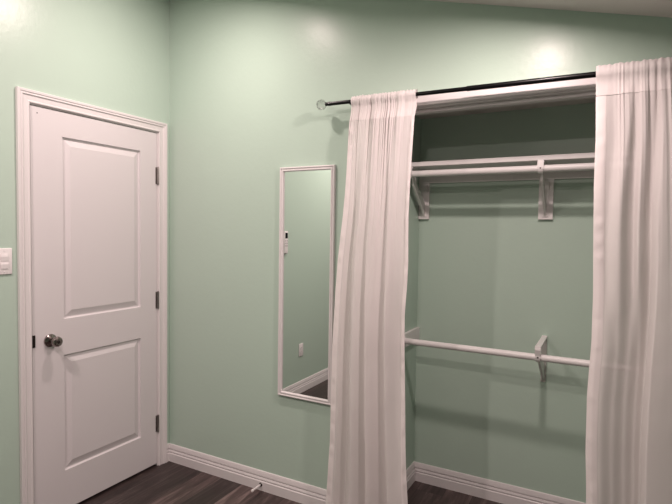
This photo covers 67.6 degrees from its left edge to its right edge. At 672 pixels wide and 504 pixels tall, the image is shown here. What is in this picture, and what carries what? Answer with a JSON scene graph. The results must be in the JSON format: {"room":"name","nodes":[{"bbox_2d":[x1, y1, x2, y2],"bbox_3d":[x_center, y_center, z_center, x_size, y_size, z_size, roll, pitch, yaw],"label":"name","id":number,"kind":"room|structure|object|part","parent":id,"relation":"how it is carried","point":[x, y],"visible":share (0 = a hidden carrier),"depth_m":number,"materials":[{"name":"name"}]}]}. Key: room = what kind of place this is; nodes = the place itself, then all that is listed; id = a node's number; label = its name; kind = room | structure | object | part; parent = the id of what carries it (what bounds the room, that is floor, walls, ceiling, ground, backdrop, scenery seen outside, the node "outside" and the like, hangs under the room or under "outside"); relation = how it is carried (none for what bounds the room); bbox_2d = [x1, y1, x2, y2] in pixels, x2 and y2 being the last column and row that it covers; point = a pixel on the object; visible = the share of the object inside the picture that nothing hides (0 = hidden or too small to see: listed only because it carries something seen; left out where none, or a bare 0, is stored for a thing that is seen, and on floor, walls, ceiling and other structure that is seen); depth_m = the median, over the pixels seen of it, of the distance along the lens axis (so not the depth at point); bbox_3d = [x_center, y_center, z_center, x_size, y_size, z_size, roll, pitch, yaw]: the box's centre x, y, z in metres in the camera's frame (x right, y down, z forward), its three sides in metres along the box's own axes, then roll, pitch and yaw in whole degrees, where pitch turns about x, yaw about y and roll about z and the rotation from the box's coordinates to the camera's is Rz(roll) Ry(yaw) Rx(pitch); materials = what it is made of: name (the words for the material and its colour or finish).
{"room":"bedroom","nodes":[
{"label":"bedroom","id":0,"kind":"room"},
{"bbox_2d":[0,0,168,503],"bbox_3d":[-2.111,-0.110,1.278,0.100,3.003,4.300,2,3,28],"label":"wall","id":1,"kind":"structure","parent":0,"point":[108,54],"depth_m":2.49,"materials":[{"name":"green paint"}]},
{"bbox_2d":[0,248,11,274],"bbox_3d":[-1.510,0.043,2.285,0.010,0.120,0.070,2,3,28],"label":"light switch","id":2,"kind":"object","parent":1,"relation":"attached to","point":[5,253],"visible":1,"depth_m":2.29,"materials":[{"name":"white plastic"}]},
{"bbox_2d":[15,86,166,503],"bbox_3d":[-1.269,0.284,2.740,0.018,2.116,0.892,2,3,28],"label":"trim","id":3,"kind":"structure","parent":1,"relation":"attached to","point":[24,97],"depth_m":2.40,"materials":[{"name":"white paint"}]},
{"bbox_2d":[30,105,158,503],"bbox_3d":[-1.262,0.309,2.739,0.108,2.033,0.775,2,3,28],"label":"door","id":4,"kind":"structure","parent":1,"relation":"in","point":[93,182],"depth_m":2.69,"materials":[{"name":"white paint"}]},
{"bbox_3d":[-1.458,0.433,2.419,0.006,0.060,0.018,2,3,28],"label":"latch plate","id":5,"kind":"part","parent":4,"relation":"part of","materials":[{"name":"brown metal"}]},
{"bbox_3d":[-1.383,0.441,2.474,0.057,0.052,0.052,2,3,28],"label":"knob","id":6,"kind":"part","parent":4,"relation":"part of","materials":[{"name":"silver metal"}]},
{"bbox_2d":[77,461,501,503],"bbox_3d":[-0.311,1.471,0.669,4.250,0.050,5.047,2,3,28],"label":"floor","id":7,"kind":"structure","parent":0,"point":[169,482],"depth_m":2.81,"materials":[{"name":"wood"}]},
{"bbox_2d":[405,116,420,469],"bbox_3d":[0.338,0.274,2.779,0.080,2.180,0.447,2,3,28],"label":"wall","id":8,"kind":"structure","parent":0,"point":[413,225],"depth_m":2.88,"materials":[{"name":"green paint"}]},
{"bbox_2d":[405,327,419,346],"bbox_3d":[0.395,0.485,2.796,0.018,0.075,0.376,2,3,28],"label":"cleat","id":9,"kind":"object","parent":8,"relation":"attached to","point":[413,333],"visible":0.43,"depth_m":2.86,"materials":[{"name":"white paint"}]},
{"bbox_2d":[405,336,589,366],"bbox_3d":[1.046,0.508,2.363,1.540,0.056,0.056,2,3,28],"label":"closet rod","id":10,"kind":"object","parent":9,"relation":"attached to","point":[473,349],"visible":0.5,"depth_m":2.48,"materials":[{"name":"white paint"}]},
{"bbox_2d":[410,167,429,218],"bbox_3d":[0.449,-0.322,2.791,0.062,0.272,0.284,2,3,28],"label":"shelf bracket","id":11,"kind":"object","parent":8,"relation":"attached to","point":[422,193],"visible":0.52,"depth_m":2.89,"materials":[{"name":"white metal"}]},
{"bbox_3d":[0.510,-0.296,2.897,0.030,0.183,0.005,2,3,28],"label":"wall leg","id":12,"kind":"part","parent":11,"relation":"part of","materials":[{"name":"white paint"}]},
{"bbox_2d":[411,163,594,176],"bbox_3d":[1.060,-0.391,2.325,1.576,0.056,0.056,2,3,28],"label":"closet rod","id":13,"kind":"object","parent":8,"relation":"attached to","point":[578,166],"visible":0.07,"depth_m":2.44,"materials":[{"name":"white paint"}]},
{"bbox_2d":[169,0,671,489],"bbox_3d":[0.695,-0.124,2.261,4.100,3.030,0.100,2,3,28],"label":"wall","id":14,"kind":"structure","parent":0,"point":[247,78],"depth_m":2.79,"materials":[{"name":"green paint"}]},
{"bbox_2d":[167,443,326,503],"bbox_3d":[-0.466,1.296,2.864,1.379,0.108,0.032,2,3,28],"label":"baseboard","id":15,"kind":"structure","parent":14,"relation":"attached to","point":[300,492],"depth_m":2.89,"materials":[{"name":"white paint"}]},
{"bbox_2d":[251,483,261,491],"bbox_3d":[-0.444,1.311,2.791,0.022,0.037,0.116,2,3,18],"label":"door stop","id":16,"kind":"object","parent":15,"relation":"attached to","point":[260,484],"visible":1,"depth_m":2.79,"materials":[{"name":"white metal"}]},
{"bbox_2d":[278,165,335,404],"bbox_3d":[-0.162,0.171,2.667,0.339,1.245,0.016,2,3,28],"label":"wall mirror","id":17,"kind":"object","parent":14,"relation":"attached to","point":[307,202],"visible":0.98,"depth_m":2.67,"materials":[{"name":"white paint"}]},
{"bbox_2d":[316,71,595,109],"bbox_3d":[0.802,-0.691,2.071,2.018,0.087,0.098,2,3,28],"label":"curtain rod","id":18,"kind":"object","parent":14,"relation":"attached to","point":[321,104],"visible":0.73,"depth_m":2.10,"materials":[{"name":"black metal"}]},
{"bbox_2d":[326,89,417,503],"bbox_3d":[0.160,0.303,2.405,0.445,2.109,0.075,2,3,28],"label":"curtain","id":19,"kind":"object","parent":18,"relation":"hanging from","point":[367,460],"visible":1,"depth_m":2.39,"materials":[{"name":"white fabric"}]},
{"bbox_2d":[585,57,671,503],"bbox_3d":[1.271,0.346,1.796,0.674,2.108,0.091,2,3,28],"label":"curtain","id":20,"kind":"object","parent":18,"relation":"hanging from","point":[628,449],"visible":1,"depth_m":1.89,"materials":[{"name":"white fabric"}]},
{"bbox_2d":[406,461,585,503],"bbox_3d":[1.052,1.337,2.431,1.577,0.108,0.445,2,3,28],"label":"baseboard","id":21,"kind":"structure","parent":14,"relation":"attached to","point":[495,491],"depth_m":2.81,"materials":[{"name":"white paint"}]},
{"bbox_2d":[416,77,595,109],"bbox_3d":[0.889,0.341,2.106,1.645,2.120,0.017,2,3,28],"label":"trim","id":22,"kind":"structure","parent":14,"relation":"attached to","point":[464,96],"depth_m":2.15,"materials":[{"name":"white paint"}]},
{"bbox_2d":[415,91,641,114],"bbox_3d":[0.935,-0.650,2.121,1.520,0.015,0.042,2,3,28],"label":"trim","id":23,"kind":"structure","parent":14,"relation":"attached to","point":[584,94],"depth_m":2.20,"materials":[{"name":"white paint"}]},
{"bbox_2d":[414,102,595,502],"bbox_3d":[1.192,0.293,2.617,1.737,2.180,0.080,2,3,28],"label":"wall","id":24,"kind":"structure","parent":0,"point":[493,274],"depth_m":2.72,"materials":[{"name":"green paint"}]},
{"bbox_2d":[419,170,593,183],"bbox_3d":[1.179,-0.404,2.544,1.575,0.064,0.018,2,3,28],"label":"cleat","id":25,"kind":"object","parent":24,"relation":"attached to","point":[584,173],"visible":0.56,"depth_m":2.68,"materials":[{"name":"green paint"}]},
{"bbox_2d":[411,152,594,169],"bbox_3d":[1.119,-0.444,2.431,1.575,0.023,0.270,2,3,28],"label":"closet shelf","id":26,"kind":"object","parent":25,"relation":"on","point":[575,158],"visible":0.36,"depth_m":2.48,"materials":[{"name":"white paint"}]},
{"bbox_2d":[535,335,546,381],"bbox_3d":[1.022,0.564,2.508,0.026,0.244,0.290,2,3,28],"label":"rod bracket","id":27,"kind":"object","parent":24,"relation":"attached to","point":[541,346],"visible":0.98,"depth_m":2.54,"materials":[{"name":"white metal"}]},
{"bbox_3d":[1.023,0.448,2.502,0.026,0.006,0.278,2,3,28],"label":"arm","id":28,"kind":"part","parent":27,"relation":"part of","materials":[{"name":"white paint"}]},
{"bbox_3d":[1.089,0.559,2.633,0.026,0.244,0.006,2,3,28],"label":"wall leg","id":29,"kind":"part","parent":27,"relation":"part of","materials":[{"name":"white paint"}]},
{"bbox_2d":[537,160,553,219],"bbox_3d":[1.024,-0.300,2.480,0.071,0.272,0.284,2,3,28],"label":"shelf bracket","id":30,"kind":"object","parent":24,"relation":"attached to","point":[546,186],"visible":0.96,"depth_m":2.58,"materials":[{"name":"white metal"}]},
{"bbox_3d":[1.080,-0.274,2.589,0.030,0.183,0.005,2,3,28],"label":"wall leg","id":31,"kind":"part","parent":30,"relation":"part of","materials":[{"name":"white paint"}]},
{"bbox_2d":[415,97,595,118],"bbox_3d":[1.082,-0.762,2.340,1.577,0.050,0.447,2,3,28],"label":"ceiling","id":32,"kind":"structure","parent":0,"point":[584,100],"depth_m":2.63,"materials":[{"name":"paint"}]},
{"bbox_2d":[428,0,671,17],"bbox_3d":[-0.338,-1.034,0.285,4.100,1.153,4.500,2,3,28],"label":"ceiling","id":33,"kind":"structure","parent":0,"point":[658,8],"depth_m":1.94,"materials":[{"name":"paint"}]}
]}

